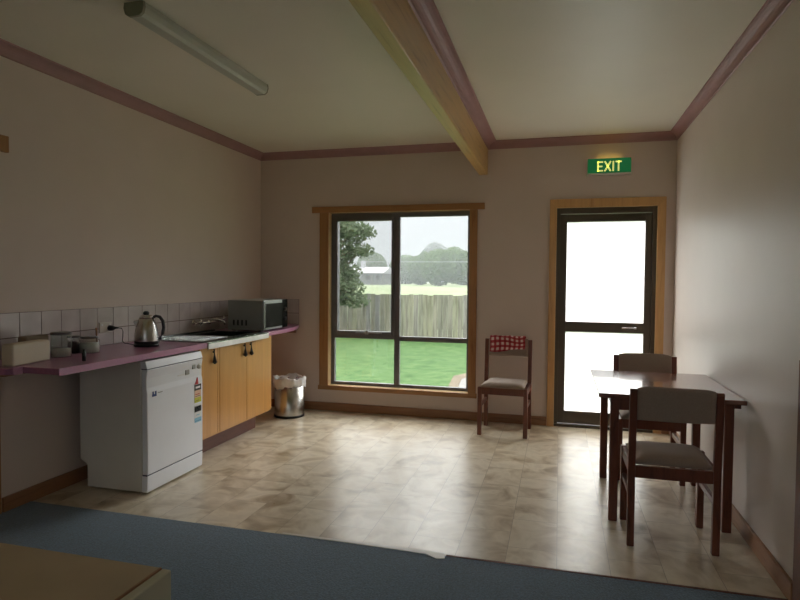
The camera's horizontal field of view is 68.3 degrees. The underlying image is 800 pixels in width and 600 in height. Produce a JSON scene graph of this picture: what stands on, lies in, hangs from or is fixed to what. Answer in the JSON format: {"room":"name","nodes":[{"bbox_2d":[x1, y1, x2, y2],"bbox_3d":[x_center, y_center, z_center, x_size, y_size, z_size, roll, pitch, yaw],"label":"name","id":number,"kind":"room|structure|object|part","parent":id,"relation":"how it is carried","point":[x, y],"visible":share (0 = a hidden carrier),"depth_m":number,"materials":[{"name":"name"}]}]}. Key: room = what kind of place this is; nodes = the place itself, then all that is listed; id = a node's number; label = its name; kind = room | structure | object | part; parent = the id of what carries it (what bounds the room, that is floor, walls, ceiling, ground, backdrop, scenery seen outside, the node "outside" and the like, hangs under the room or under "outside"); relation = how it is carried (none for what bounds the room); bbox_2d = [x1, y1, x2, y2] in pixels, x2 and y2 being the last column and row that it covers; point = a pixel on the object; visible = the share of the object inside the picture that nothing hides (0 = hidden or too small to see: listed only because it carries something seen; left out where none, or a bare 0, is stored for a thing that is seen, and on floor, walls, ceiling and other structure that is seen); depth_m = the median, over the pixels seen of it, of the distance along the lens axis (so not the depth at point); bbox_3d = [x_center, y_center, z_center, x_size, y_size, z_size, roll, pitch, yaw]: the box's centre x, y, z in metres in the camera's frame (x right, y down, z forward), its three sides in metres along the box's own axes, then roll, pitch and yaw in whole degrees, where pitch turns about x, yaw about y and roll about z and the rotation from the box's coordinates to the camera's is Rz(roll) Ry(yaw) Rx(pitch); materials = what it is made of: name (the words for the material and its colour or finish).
{"room":"break room kitchen","nodes":[
{"label":"break room kitchen","id":0,"kind":"room"},
{"bbox_2d":[0,56,260,496],"bbox_3d":[-2.558,-0.064,2.740,0.120,2.780,7.600,1,2,15],"label":"wall","id":1,"kind":"structure","parent":0,"point":[104,202],"depth_m":4.06,"materials":[{"name":"beige paint"}]},
{"bbox_2d":[0,134,8,513],"bbox_3d":[-2.473,0.159,2.963,0.114,2.189,1.062,1,2,15],"label":"door","id":2,"kind":"structure","parent":1,"relation":"in","point":[4,140],"depth_m":3.41,"materials":[{"name":"brown wood"}]},
{"bbox_2d":[2,465,87,511],"bbox_3d":[-1.917,1.153,4.927,0.018,0.092,3.082,1,2,15],"label":"baseboard","id":3,"kind":"structure","parent":1,"relation":"attached to","point":[37,491],"depth_m":3.70,"materials":[{"name":"brown wood"}]},
{"bbox_2d":[0,38,262,160],"bbox_3d":[-2.455,-1.416,2.670,0.070,0.070,7.600,1,2,15],"label":"crown molding","id":4,"kind":"structure","parent":1,"relation":"attached to","point":[8,50],"depth_m":4.19,"materials":[{"name":"wood"}]},
{"bbox_2d":[0,299,298,359],"bbox_3d":[-1.697,0.169,4.846,0.452,0.268,3.100,1,2,15],"label":"tiles","id":5,"kind":"structure","parent":1,"relation":"attached to","point":[178,317],"depth_m":4.24,"materials":[{"name":"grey tile"}]},
{"bbox_2d":[99,322,111,332],"bbox_3d":[-2.094,0.194,4.193,0.011,0.072,0.116,1,2,15],"label":"power outlet","id":6,"kind":"object","parent":5,"relation":"attached to","point":[103,326],"visible":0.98,"depth_m":4.18,"materials":[{"name":"beige plastic"}]},
{"bbox_2d":[191,316,225,325],"bbox_3d":[-1.679,0.190,5.386,0.189,0.072,0.490,1,2,15],"label":"tap","id":7,"kind":"object","parent":5,"relation":"attached to","point":[216,319],"visible":1,"depth_m":5.36,"materials":[{"name":"silver metal"}]},
{"bbox_3d":[-1.783,0.194,5.192,0.090,0.060,0.060,1,2,15],"label":"tap handle","id":8,"kind":"part","parent":7,"relation":"part of","materials":[{"name":"silver metal"}]},
{"bbox_3d":[-1.683,0.195,5.375,0.189,0.062,0.067,1,2,15],"label":"spout","id":9,"kind":"part","parent":7,"relation":"part of","materials":[{"name":"silver metal"}]},
{"bbox_2d":[0,0,766,152],"bbox_3d":[-0.499,-1.468,2.139,4.362,0.100,7.840,1,2,15],"label":"ceiling","id":10,"kind":"structure","parent":0,"point":[534,68],"depth_m":3.60,"materials":[{"name":"paint"}]},
{"bbox_2d":[123,0,268,95],"bbox_3d":[-1.125,-1.432,3.463,0.115,0.072,1.264,1,2,15],"label":"light","id":11,"kind":"object","parent":10,"relation":"attached to","point":[140,11],"visible":1,"depth_m":3.25,"materials":[{"name":"white plastic"}]},
{"bbox_2d":[349,0,487,174],"bbox_3d":[-0.179,-1.257,2.059,0.084,0.312,7.600,1,2,15],"label":"ceiling beam","id":12,"kind":"structure","parent":10,"relation":"attached to","point":[394,23],"depth_m":3.04,"materials":[{"name":"brown wood"}]},
{"bbox_2d":[0,501,776,599],"bbox_3d":[-0.902,1.371,0.825,4.122,0.066,4.682,1,2,15],"label":"carpet","id":13,"kind":"structure","parent":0,"point":[204,561],"depth_m":2.83,"materials":[{"name":"blue carpet"}]},
{"bbox_2d":[0,543,170,599],"bbox_3d":[-1.374,1.085,1.624,1.104,0.445,0.854,1,2,15],"label":"table","id":14,"kind":"object","parent":13,"relation":"on","point":[26,573],"visible":1,"depth_m":1.83,"materials":[{"name":"beige laminate"}]},
{"bbox_3d":[-0.860,1.095,1.485,0.034,0.442,0.854,1,2,15],"label":"panel","id":15,"kind":"part","parent":14,"relation":"part of","materials":[{"name":"beige wood"}]},
{"bbox_2d":[281,532,444,558],"bbox_3d":[-0.208,1.268,3.048,0.900,0.002,0.070,1,2,15],"label":"trim","id":16,"kind":"structure","parent":13,"relation":"on","point":[438,555],"depth_m":3.03,"materials":[{"name":"silver plastic"}]},
{"bbox_2d":[446,554,787,599],"bbox_3d":[0.965,1.290,2.747,1.522,0.009,0.014,1,2,15],"label":"trim","id":17,"kind":"structure","parent":13,"relation":"on","point":[446,554],"depth_m":2.73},
{"bbox_2d":[33,407,786,598],"bbox_3d":[0.091,1.259,4.496,4.122,0.060,2.910,1,2,15],"label":"floor","id":18,"kind":"structure","parent":0,"point":[540,499],"depth_m":3.73,"materials":[{"name":"tile"}]},
{"bbox_2d":[80,351,201,492],"bbox_3d":[-1.769,0.802,4.090,0.528,0.852,0.600,1,2,15],"label":"dishwasher","id":19,"kind":"object","parent":18,"relation":"on","point":[141,421],"visible":0.95,"depth_m":3.83,"materials":[{"name":"white metal"}]},
{"bbox_3d":[-1.547,1.166,4.041,0.044,0.106,0.600,1,2,15],"label":"kick panel","id":20,"kind":"part","parent":19,"relation":"part of","materials":[{"name":"white metal"}]},
{"bbox_3d":[-1.540,0.770,4.027,0.041,0.673,0.600,1,2,15],"label":"door","id":21,"kind":"part","parent":19,"relation":"part of","materials":[{"name":"white metal"}]},
{"bbox_2d":[195,336,270,452],"bbox_3d":[-1.583,0.769,4.948,0.599,0.862,1.120,1,2,15],"label":"base cabinet","id":22,"kind":"object","parent":18,"relation":"on","point":[236,378],"visible":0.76,"depth_m":4.83,"materials":[{"name":"brown wood"}]},
{"bbox_2d":[0,324,298,376],"bbox_3d":[-1.659,0.357,4.707,0.604,0.101,3.359,1,2,15],"label":"bench","id":23,"kind":"object","parent":22,"relation":"on","point":[119,353],"visible":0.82,"depth_m":3.60,"materials":[{"name":"laminate"}]},
{"bbox_2d":[2,339,49,366],"bbox_3d":[-2.080,0.292,3.285,0.070,0.120,0.284,1,2,7],"label":"box","id":24,"kind":"object","parent":23,"relation":"on","point":[32,351],"visible":1,"depth_m":3.23,"materials":[{"name":"beige cardboard"}]},
{"bbox_2d":[18,334,48,341],"bbox_3d":[-2.166,0.277,3.484,0.070,0.135,0.160,1,2,15],"label":"paper packet","id":25,"kind":"object","parent":24,"relation":"on","point":[40,336],"visible":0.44,"depth_m":3.44,"materials":[{"name":"brown paper"}]},
{"bbox_2d":[50,331,71,356],"bbox_3d":[-2.045,0.268,3.557,0.118,0.149,0.118,1,2,15],"label":"storage jar","id":26,"kind":"object","parent":23,"relation":"on","point":[55,352],"visible":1,"depth_m":3.52,"materials":[{"name":"clear glass"}]},
{"bbox_3d":[-2.044,0.201,3.554,0.118,0.015,0.118,1,2,15],"label":"lid","id":27,"kind":"part","parent":26,"relation":"part of","materials":[{"name":"black plastic"}]},
{"bbox_2d":[67,335,79,353],"bbox_3d":[-2.047,0.281,3.696,0.072,0.114,0.072,1,2,15],"label":"storage jar","id":28,"kind":"object","parent":23,"relation":"on","point":[74,345],"visible":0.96,"depth_m":3.67,"materials":[{"name":"clear glass"}]},
{"bbox_3d":[-2.046,0.229,3.694,0.072,0.012,0.072,1,2,15],"label":"lid","id":29,"kind":"part","parent":28,"relation":"part of","materials":[{"name":"silver metal"}]},
{"bbox_2d":[82,349,85,360],"bbox_3d":[-1.816,0.316,3.386,0.022,0.070,0.022,1,2,15],"label":"bottle","id":30,"kind":"object","parent":23,"relation":"on","point":[83,352],"visible":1,"depth_m":3.38,"materials":[{"name":"black plastic"}]},
{"bbox_2d":[80,336,99,352],"bbox_3d":[-1.982,0.284,3.764,0.120,0.104,0.120,1,2,15],"label":"storage jar","id":31,"kind":"object","parent":23,"relation":"on","point":[90,347],"visible":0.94,"depth_m":3.72,"materials":[{"name":"clear glass"}]},
{"bbox_3d":[-1.981,0.237,3.763,0.102,0.010,0.102,1,2,15],"label":"lid","id":32,"kind":"part","parent":31,"relation":"part of","materials":[{"name":"silver metal"}]},
{"bbox_2d":[133,311,164,346],"bbox_3d":[-1.785,0.201,4.165,0.168,0.248,0.184,2,2,29],"label":"electric kettle","id":33,"kind":"object","parent":23,"relation":"on","point":[146,334],"visible":1,"depth_m":4.11,"materials":[{"name":"silver metal"}]},
{"bbox_2d":[107,325,133,344],"bbox_3d":[-1.971,0.251,4.237,0.211,0.140,0.119,1,2,15],"label":"cord","id":34,"kind":"object","parent":33,"relation":"attached to","point":[110,327],"visible":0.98,"depth_m":4.22,"materials":[{"name":"black plastic"}]},
{"bbox_3d":[-1.788,0.115,4.155,0.094,0.029,0.094,0,2,-23],"label":"lid","id":35,"kind":"part","parent":33,"relation":"part of","materials":[{"name":"metal"}]},
{"bbox_3d":[-1.715,0.193,4.189,0.089,0.182,0.024,0,2,-23],"label":"handle","id":36,"kind":"part","parent":33,"relation":"part of","materials":[{"name":"black plastic"}]},
{"bbox_2d":[159,329,268,348],"bbox_3d":[-1.572,0.370,4.915,0.561,0.167,0.941,1,2,15],"label":"sink","id":37,"kind":"object","parent":23,"relation":"in","point":[214,338],"visible":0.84,"depth_m":4.84,"materials":[{"name":"metal"}]},
{"bbox_3d":[-1.528,0.373,5.144,0.370,0.146,0.390,1,2,15],"label":"bowl","id":38,"kind":"part","parent":37,"relation":"part of","materials":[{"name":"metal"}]},
{"bbox_2d":[228,299,286,330],"bbox_3d":[-1.337,0.136,5.597,0.374,0.281,0.492,1,2,15],"label":"microwave","id":39,"kind":"object","parent":23,"relation":"on","point":[243,314],"visible":1,"depth_m":5.38,"materials":[{"name":"silver metal"}]},
{"bbox_3d":[-1.191,0.136,5.499,0.017,0.270,0.375,1,2,15],"label":"door","id":40,"kind":"part","parent":39,"relation":"part of","materials":[{"name":"black glass"}]},
{"bbox_3d":[-1.127,0.128,5.737,0.017,0.270,0.112,1,2,15],"label":"control panel","id":41,"kind":"part","parent":39,"relation":"part of","materials":[{"name":"black glass"}]},
{"bbox_3d":[-1.451,0.694,4.453,0.019,0.676,0.233,1,2,15],"label":"door","id":42,"kind":"part","parent":22,"relation":"part of","materials":[{"name":"brown wood"}]},
{"bbox_3d":[-1.409,0.431,4.489,0.036,0.112,0.038,1,2,15],"label":"handle","id":43,"kind":"part","parent":22,"relation":"part of","materials":[{"name":"black metal"}]},
{"bbox_3d":[-1.359,0.683,4.793,0.019,0.676,0.408,1,2,15],"label":"door","id":44,"kind":"part","parent":22,"relation":"part of","materials":[{"name":"brown wood"}]},
{"bbox_3d":[-1.290,0.417,4.929,0.036,0.112,0.038,1,2,15],"label":"handle","id":45,"kind":"part","parent":22,"relation":"part of","materials":[{"name":"black metal"}]},
{"bbox_3d":[-1.264,0.414,5.025,0.036,0.112,0.038,1,2,15],"label":"handle","id":46,"kind":"part","parent":22,"relation":"part of","materials":[{"name":"black metal"}]},
{"bbox_3d":[-1.248,0.670,5.204,0.019,0.676,0.437,1,2,15],"label":"door","id":47,"kind":"part","parent":22,"relation":"part of","materials":[{"name":"brown wood"}]},
{"bbox_2d":[273,373,305,418],"bbox_3d":[-1.119,0.964,5.964,0.326,0.412,0.326,1,2,15],"label":"waste bin","id":48,"kind":"object","parent":18,"relation":"on","point":[289,388],"visible":1,"depth_m":5.84,"materials":[{"name":"silver metal"}]},
{"bbox_2d":[477,338,532,438],"bbox_3d":[0.968,0.782,5.407,0.440,0.846,0.437,1,2,18],"label":"dining chair","id":49,"kind":"object","parent":18,"relation":"on","point":[490,386],"visible":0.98,"depth_m":5.29,"materials":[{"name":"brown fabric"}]},
{"bbox_3d":[0.714,0.992,5.287,0.036,0.432,0.040,1,2,18],"label":"leg","id":50,"kind":"part","parent":49,"relation":"part of","materials":[{"name":"brown wood"}]},
{"bbox_3d":[0.826,0.782,5.629,0.036,0.830,0.062,1,2,18],"label":"leg","id":51,"kind":"part","parent":49,"relation":"part of","materials":[{"name":"brown wood"}]},
{"bbox_3d":[0.958,0.754,5.373,0.392,0.052,0.356,1,2,18],"label":"seat","id":52,"kind":"part","parent":49,"relation":"part of","materials":[{"name":"grey fabric"}]},
{"bbox_3d":[0.961,0.810,5.385,0.426,0.068,0.378,1,2,18],"label":"seat frame","id":53,"kind":"part","parent":49,"relation":"part of","materials":[{"name":"brown wood"}]},
{"bbox_2d":[490,335,525,351],"bbox_3d":[1.018,0.413,5.562,0.333,0.156,0.098,1,2,18],"label":"tea towel","id":54,"kind":"object","parent":49,"relation":"on","point":[498,343],"visible":1,"depth_m":5.54,"materials":[{"name":"red fabric"}]},
{"bbox_3d":[1.027,0.443,5.573,0.368,0.177,0.065,1,2,18],"label":"backrest","id":55,"kind":"part","parent":49,"relation":"part of","materials":[{"name":"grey fabric"}]},
{"bbox_3d":[1.099,0.999,5.164,0.036,0.432,0.040,1,2,18],"label":"leg","id":56,"kind":"part","parent":49,"relation":"part of","materials":[{"name":"brown wood"}]},
{"bbox_3d":[1.211,0.789,5.506,0.036,0.830,0.062,1,2,18],"label":"leg","id":57,"kind":"part","parent":49,"relation":"part of","materials":[{"name":"brown wood"}]},
{"bbox_2d":[613,353,686,485],"bbox_3d":[1.776,0.828,4.237,0.440,0.846,0.437,1,2,15],"label":"dining chair","id":58,"kind":"object","parent":18,"relation":"on","point":[637,362],"visible":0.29,"depth_m":4.34,"materials":[{"name":"brown wood"}]},
{"bbox_3d":[1.625,0.828,4.452,0.036,0.830,0.062,1,2,15],"label":"leg","id":59,"kind":"part","parent":58,"relation":"part of","materials":[{"name":"brown wood"}]},
{"bbox_3d":[1.528,1.038,4.105,0.036,0.432,0.040,1,2,15],"label":"leg","id":60,"kind":"part","parent":58,"relation":"part of","materials":[{"name":"brown wood"}]},
{"bbox_3d":[1.767,0.800,4.202,0.392,0.052,0.356,1,2,15],"label":"seat","id":61,"kind":"part","parent":58,"relation":"part of","materials":[{"name":"grey fabric"}]},
{"bbox_3d":[1.827,0.488,4.405,0.368,0.177,0.065,1,2,15],"label":"backrest","id":62,"kind":"part","parent":58,"relation":"part of","materials":[{"name":"grey fabric"}]},
{"bbox_3d":[1.769,0.856,4.215,0.426,0.068,0.378,1,2,15],"label":"seat frame","id":63,"kind":"part","parent":58,"relation":"part of","materials":[{"name":"brown wood"}]},
{"bbox_3d":[2.015,0.834,4.347,0.036,0.830,0.062,1,2,15],"label":"leg","id":64,"kind":"part","parent":58,"relation":"part of","materials":[{"name":"brown wood"}]},
{"bbox_3d":[1.917,1.044,4.000,0.036,0.432,0.040,1,2,15],"label":"leg","id":65,"kind":"part","parent":58,"relation":"part of","materials":[{"name":"brown wood"}]},
{"bbox_2d":[591,370,746,532],"bbox_3d":[1.625,0.895,3.741,0.760,0.742,0.940,1,2,15],"label":"dining table","id":66,"kind":"object","parent":18,"relation":"on","point":[615,386],"visible":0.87,"depth_m":3.41,"materials":[{"name":"brown wood"}]},
{"bbox_3d":[1.436,0.893,4.152,0.048,0.716,0.044,1,2,15],"label":"leg","id":67,"kind":"part","parent":66,"relation":"part of","materials":[{"name":"brown wood"}]},
{"bbox_3d":[1.235,0.916,3.409,0.048,0.716,0.044,1,2,15],"label":"leg","id":68,"kind":"part","parent":66,"relation":"part of","materials":[{"name":"brown wood"}]},
{"bbox_3d":[2.007,0.903,3.997,0.048,0.716,0.044,1,2,15],"label":"leg","id":69,"kind":"part","parent":66,"relation":"part of","materials":[{"name":"brown wood"}]},
{"bbox_3d":[1.806,0.926,3.254,0.048,0.716,0.044,1,2,15],"label":"leg","id":70,"kind":"part","parent":66,"relation":"part of","materials":[{"name":"brown wood"}]},
{"bbox_2d":[619,387,724,556],"bbox_3d":[1.444,0.861,3.174,0.440,0.846,0.437,1,2,15],"label":"dining chair","id":71,"kind":"object","parent":18,"relation":"on","point":[661,404],"visible":1,"depth_m":3.01,"materials":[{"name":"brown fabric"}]},
{"bbox_3d":[1.299,1.058,3.425,0.036,0.432,0.040,1,2,15],"label":"leg","id":72,"kind":"part","parent":71,"relation":"part of","materials":[{"name":"brown wood"}]},
{"bbox_3d":[1.205,0.871,3.065,0.036,0.830,0.062,1,2,15],"label":"leg","id":73,"kind":"part","parent":71,"relation":"part of","materials":[{"name":"brown wood"}]},
{"bbox_3d":[1.450,0.887,3.198,0.426,0.068,0.378,1,2,15],"label":"seat frame","id":74,"kind":"part","parent":71,"relation":"part of","materials":[{"name":"brown wood"}]},
{"bbox_3d":[1.453,0.831,3.207,0.392,0.052,0.356,1,2,15],"label":"seat","id":75,"kind":"part","parent":71,"relation":"part of","materials":[{"name":"grey fabric"}]},
{"bbox_3d":[1.398,0.532,2.984,0.368,0.177,0.065,1,2,15],"label":"backrest","id":76,"kind":"part","parent":71,"relation":"part of","materials":[{"name":"grey fabric"}]},
{"bbox_3d":[1.689,1.065,3.319,0.036,0.432,0.040,1,2,15],"label":"leg","id":77,"kind":"part","parent":71,"relation":"part of","materials":[{"name":"brown wood"}]},
{"bbox_3d":[1.595,0.877,2.960,0.036,0.830,0.062,1,2,15],"label":"leg","id":78,"kind":"part","parent":71,"relation":"part of","materials":[{"name":"brown wood"}]},
{"bbox_2d":[261,140,676,420],"bbox_3d":[0.495,0.124,5.921,4.362,3.320,0.120,1,2,15],"label":"wall","id":79,"kind":"structure","parent":0,"point":[517,190],"depth_m":5.76,"materials":[{"name":"beige paint"}]},
{"bbox_2d":[261,142,460,160],"bbox_3d":[-0.372,-1.512,6.005,2.352,0.070,0.070,1,2,15],"label":"crown molding","id":80,"kind":"structure","parent":79,"relation":"attached to","point":[437,147],"depth_m":6.02,"materials":[{"name":"wood"}]},
{"bbox_2d":[312,203,484,398],"bbox_3d":[-0.040,-0.005,6.052,1.807,1.916,0.149,1,2,15],"label":"window","id":81,"kind":"structure","parent":79,"relation":"in","point":[330,217],"depth_m":6.08,"materials":[{"name":"brown wood"}]},
{"bbox_3d":[-0.798,-0.005,6.194,0.100,1.810,0.020,1,2,15],"label":"architrave","id":82,"kind":"part","parent":81,"relation":"part of","materials":[{"name":"brown wood"}]},
{"bbox_3d":[-0.367,-0.244,6.175,0.657,1.225,0.067,1,2,15],"label":"awning sash","id":83,"kind":"part","parent":81,"relation":"part of","materials":[{"name":"brown metal"}]},
{"bbox_3d":[-0.056,0.932,6.021,1.677,0.046,0.024,1,2,15],"label":"sill","id":84,"kind":"part","parent":81,"relation":"part of","materials":[{"name":"brown wood"}]},
{"bbox_3d":[0.714,0.020,5.786,0.077,1.810,0.020,1,2,15],"label":"architrave","id":85,"kind":"part","parent":81,"relation":"part of","materials":[{"name":"brown wood"}]},
{"bbox_2d":[407,0,495,148],"bbox_3d":[-0.097,-1.376,2.033,0.084,0.070,7.600,1,2,15],"label":"crown molding","id":86,"kind":"structure","parent":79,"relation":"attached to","point":[426,12],"depth_m":3.51,"materials":[{"name":"wood"}]},
{"bbox_2d":[271,399,668,433],"bbox_3d":[0.469,1.143,5.888,4.122,0.085,0.018,1,2,15],"label":"baseboard","id":87,"kind":"structure","parent":79,"relation":"attached to","point":[359,408],"depth_m":5.95,"materials":[{"name":"brown wood"}]},
{"bbox_2d":[488,131,676,149],"bbox_3d":[1.659,-1.477,5.457,1.686,0.070,0.070,1,2,15],"label":"crown molding","id":88,"kind":"structure","parent":79,"relation":"attached to","point":[660,135],"depth_m":5.45,"materials":[{"name":"wood"}]},
{"bbox_2d":[546,196,666,433],"bbox_3d":[1.918,0.141,5.541,1.015,2.165,0.172,1,2,15],"label":"door","id":89,"kind":"structure","parent":79,"relation":"in","point":[607,255],"depth_m":5.52,"materials":[{"name":"brown wood"}]},
{"bbox_3d":[1.911,0.165,5.524,0.690,1.792,0.001,1,2,15],"label":"frosted glass","id":90,"kind":"part","parent":89,"relation":"part of","materials":[{"name":"white glass"}]},
{"bbox_3d":[1.907,-0.899,5.433,1.013,0.080,0.022,1,2,15],"label":"architrave","id":91,"kind":"part","parent":89,"relation":"part of","materials":[{"name":"brown wood"}]},
{"bbox_2d":[587,157,631,176],"bbox_3d":[1.911,-1.218,5.393,0.384,0.152,0.077,1,2,15],"label":"exit sign","id":92,"kind":"object","parent":79,"relation":"attached to","point":[604,166],"visible":1,"depth_m":5.37,"materials":[{"name":"green plastic"}]},
{"bbox_2d":[672,0,799,579],"bbox_3d":[1.535,0.276,1.644,0.120,3.320,7.600,1,2,15],"label":"wall","id":93,"kind":"structure","parent":0,"point":[736,306],"depth_m":3.17,"materials":[{"name":"beige paint"}]},
{"bbox_2d":[669,431,792,599],"bbox_3d":[2.066,1.218,3.936,0.018,0.092,2.920,1,2,15],"label":"baseboard","id":94,"kind":"structure","parent":93,"relation":"attached to","point":[775,570],"depth_m":2.88,"materials":[{"name":"brown wood"}]},
{"bbox_2d":[671,0,793,139],"bbox_3d":[1.456,-1.350,1.614,0.070,0.070,7.600,1,2,15],"label":"crown molding","id":95,"kind":"structure","parent":93,"relation":"attached to","point":[771,11],"depth_m":3.43,"materials":[{"name":"wood"}]},
{"bbox_2d":[792,360,799,599],"bbox_3d":[1.677,0.782,2.461,0.014,1.055,0.100,1,2,15],"label":"trim","id":96,"kind":"structure","parent":93,"relation":"attached to","point":[796,552],"depth_m":2.48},
{"label":"outside","id":97,"kind":"structure","parent":0,"visible":0},
{"bbox_2d":[347,282,466,329],"bbox_3d":[5.292,-2.355,108.226,280.000,1.296,175.000,1,2,15],"label":"field","id":98,"kind":"structure","parent":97,"point":[428,289],"depth_m":59.48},
{"bbox_2d":[354,261,390,284],"bbox_3d":[-4.546,-4.433,96.208,6.000,3.900,6.800,1,2,15],"label":"farmhouse","id":99,"kind":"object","parent":98,"relation":"on","point":[370,275],"visible":0.68,"depth_m":93.48,"materials":[{"name":"white"}]},
{"bbox_2d":[357,252,387,266],"bbox_3d":[-5.307,-6.054,110.874,6.258,6.247,4.297,1,2,15],"label":"tree","id":100,"kind":"object","parent":98,"relation":"on","point":[374,260],"visible":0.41,"depth_m":109.48,"materials":[{"name":"green plant"}]},
{"bbox_2d":[389,255,413,283],"bbox_3d":[1.124,-5.459,105.026,6.743,5.483,4.289,1,2,15],"label":"tree","id":101,"kind":"object","parent":98,"relation":"on","point":[405,259],"visible":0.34,"depth_m":103.78,"materials":[{"name":"green plant"}]},
{"bbox_2d":[407,251,428,284],"bbox_3d":[3.239,-5.105,95.086,4.230,5.720,4.317,1,2,15],"label":"tree","id":102,"kind":"object","parent":98,"relation":"on","point":[415,275],"visible":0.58,"depth_m":94.01,"materials":[{"name":"green plant"}]},
{"bbox_2d":[422,242,447,252],"bbox_3d":[7.235,-8.769,138.479,10.046,9.679,6.264,1,2,15],"label":"tree","id":103,"kind":"object","parent":98,"relation":"on","point":[432,246],"visible":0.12,"depth_m":137.32,"materials":[{"name":"green plant"}]},
{"bbox_2d":[421,246,467,285],"bbox_3d":[6.931,-4.892,85.841,8.041,5.974,4.257,1,2,15],"label":"tree","id":104,"kind":"object","parent":98,"relation":"on","point":[450,265],"visible":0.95,"depth_m":84.68,"materials":[{"name":"green plant"}]},
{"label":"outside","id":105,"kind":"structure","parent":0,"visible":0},
{"bbox_2d":[336,338,466,386],"bbox_3d":[-5.098,2.116,-6.765,60.000,0.200,52.600,1,2,15],"label":"lawn","id":106,"kind":"structure","parent":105,"point":[357,359],"depth_m":13.36,"materials":[{"name":"green plant"}]},
{"bbox_2d":[339,222,376,308],"bbox_3d":[-2.249,-0.746,16.216,3.366,4.028,1.850,1,2,17],"label":"tree","id":107,"kind":"object","parent":106,"relation":"on","point":[348,230],"visible":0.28,"depth_m":15.74,"materials":[{"name":"green plant"}]},
{"bbox_2d":[339,294,466,337],"bbox_3d":[2.157,0.542,17.934,23.086,1.407,0.176,1,2,15],"label":"fence","id":108,"kind":"object","parent":106,"relation":"on","point":[445,316],"visible":0.09,"depth_m":18.30,"materials":[{"name":"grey wood"}]},
{"bbox_2d":[448,373,465,386],"bbox_3d":[1.205,1.497,10.030,1.451,0.012,5.846,1,2,27],"label":"bare soil","id":109,"kind":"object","parent":106,"relation":"on","point":[455,381],"visible":0.08,"depth_m":10.73,"materials":[{"name":"beige soil"}]},
{"bbox_2d":[458,378,465,387],"bbox_3d":[1.528,1.510,9.456,1.480,0.030,4.996,1,2,15],"label":"garden path","id":110,"kind":"structure","parent":106,"relation":"on","point":[463,381],"depth_m":10.32,"materials":[{"name":"concrete"}]}
]}

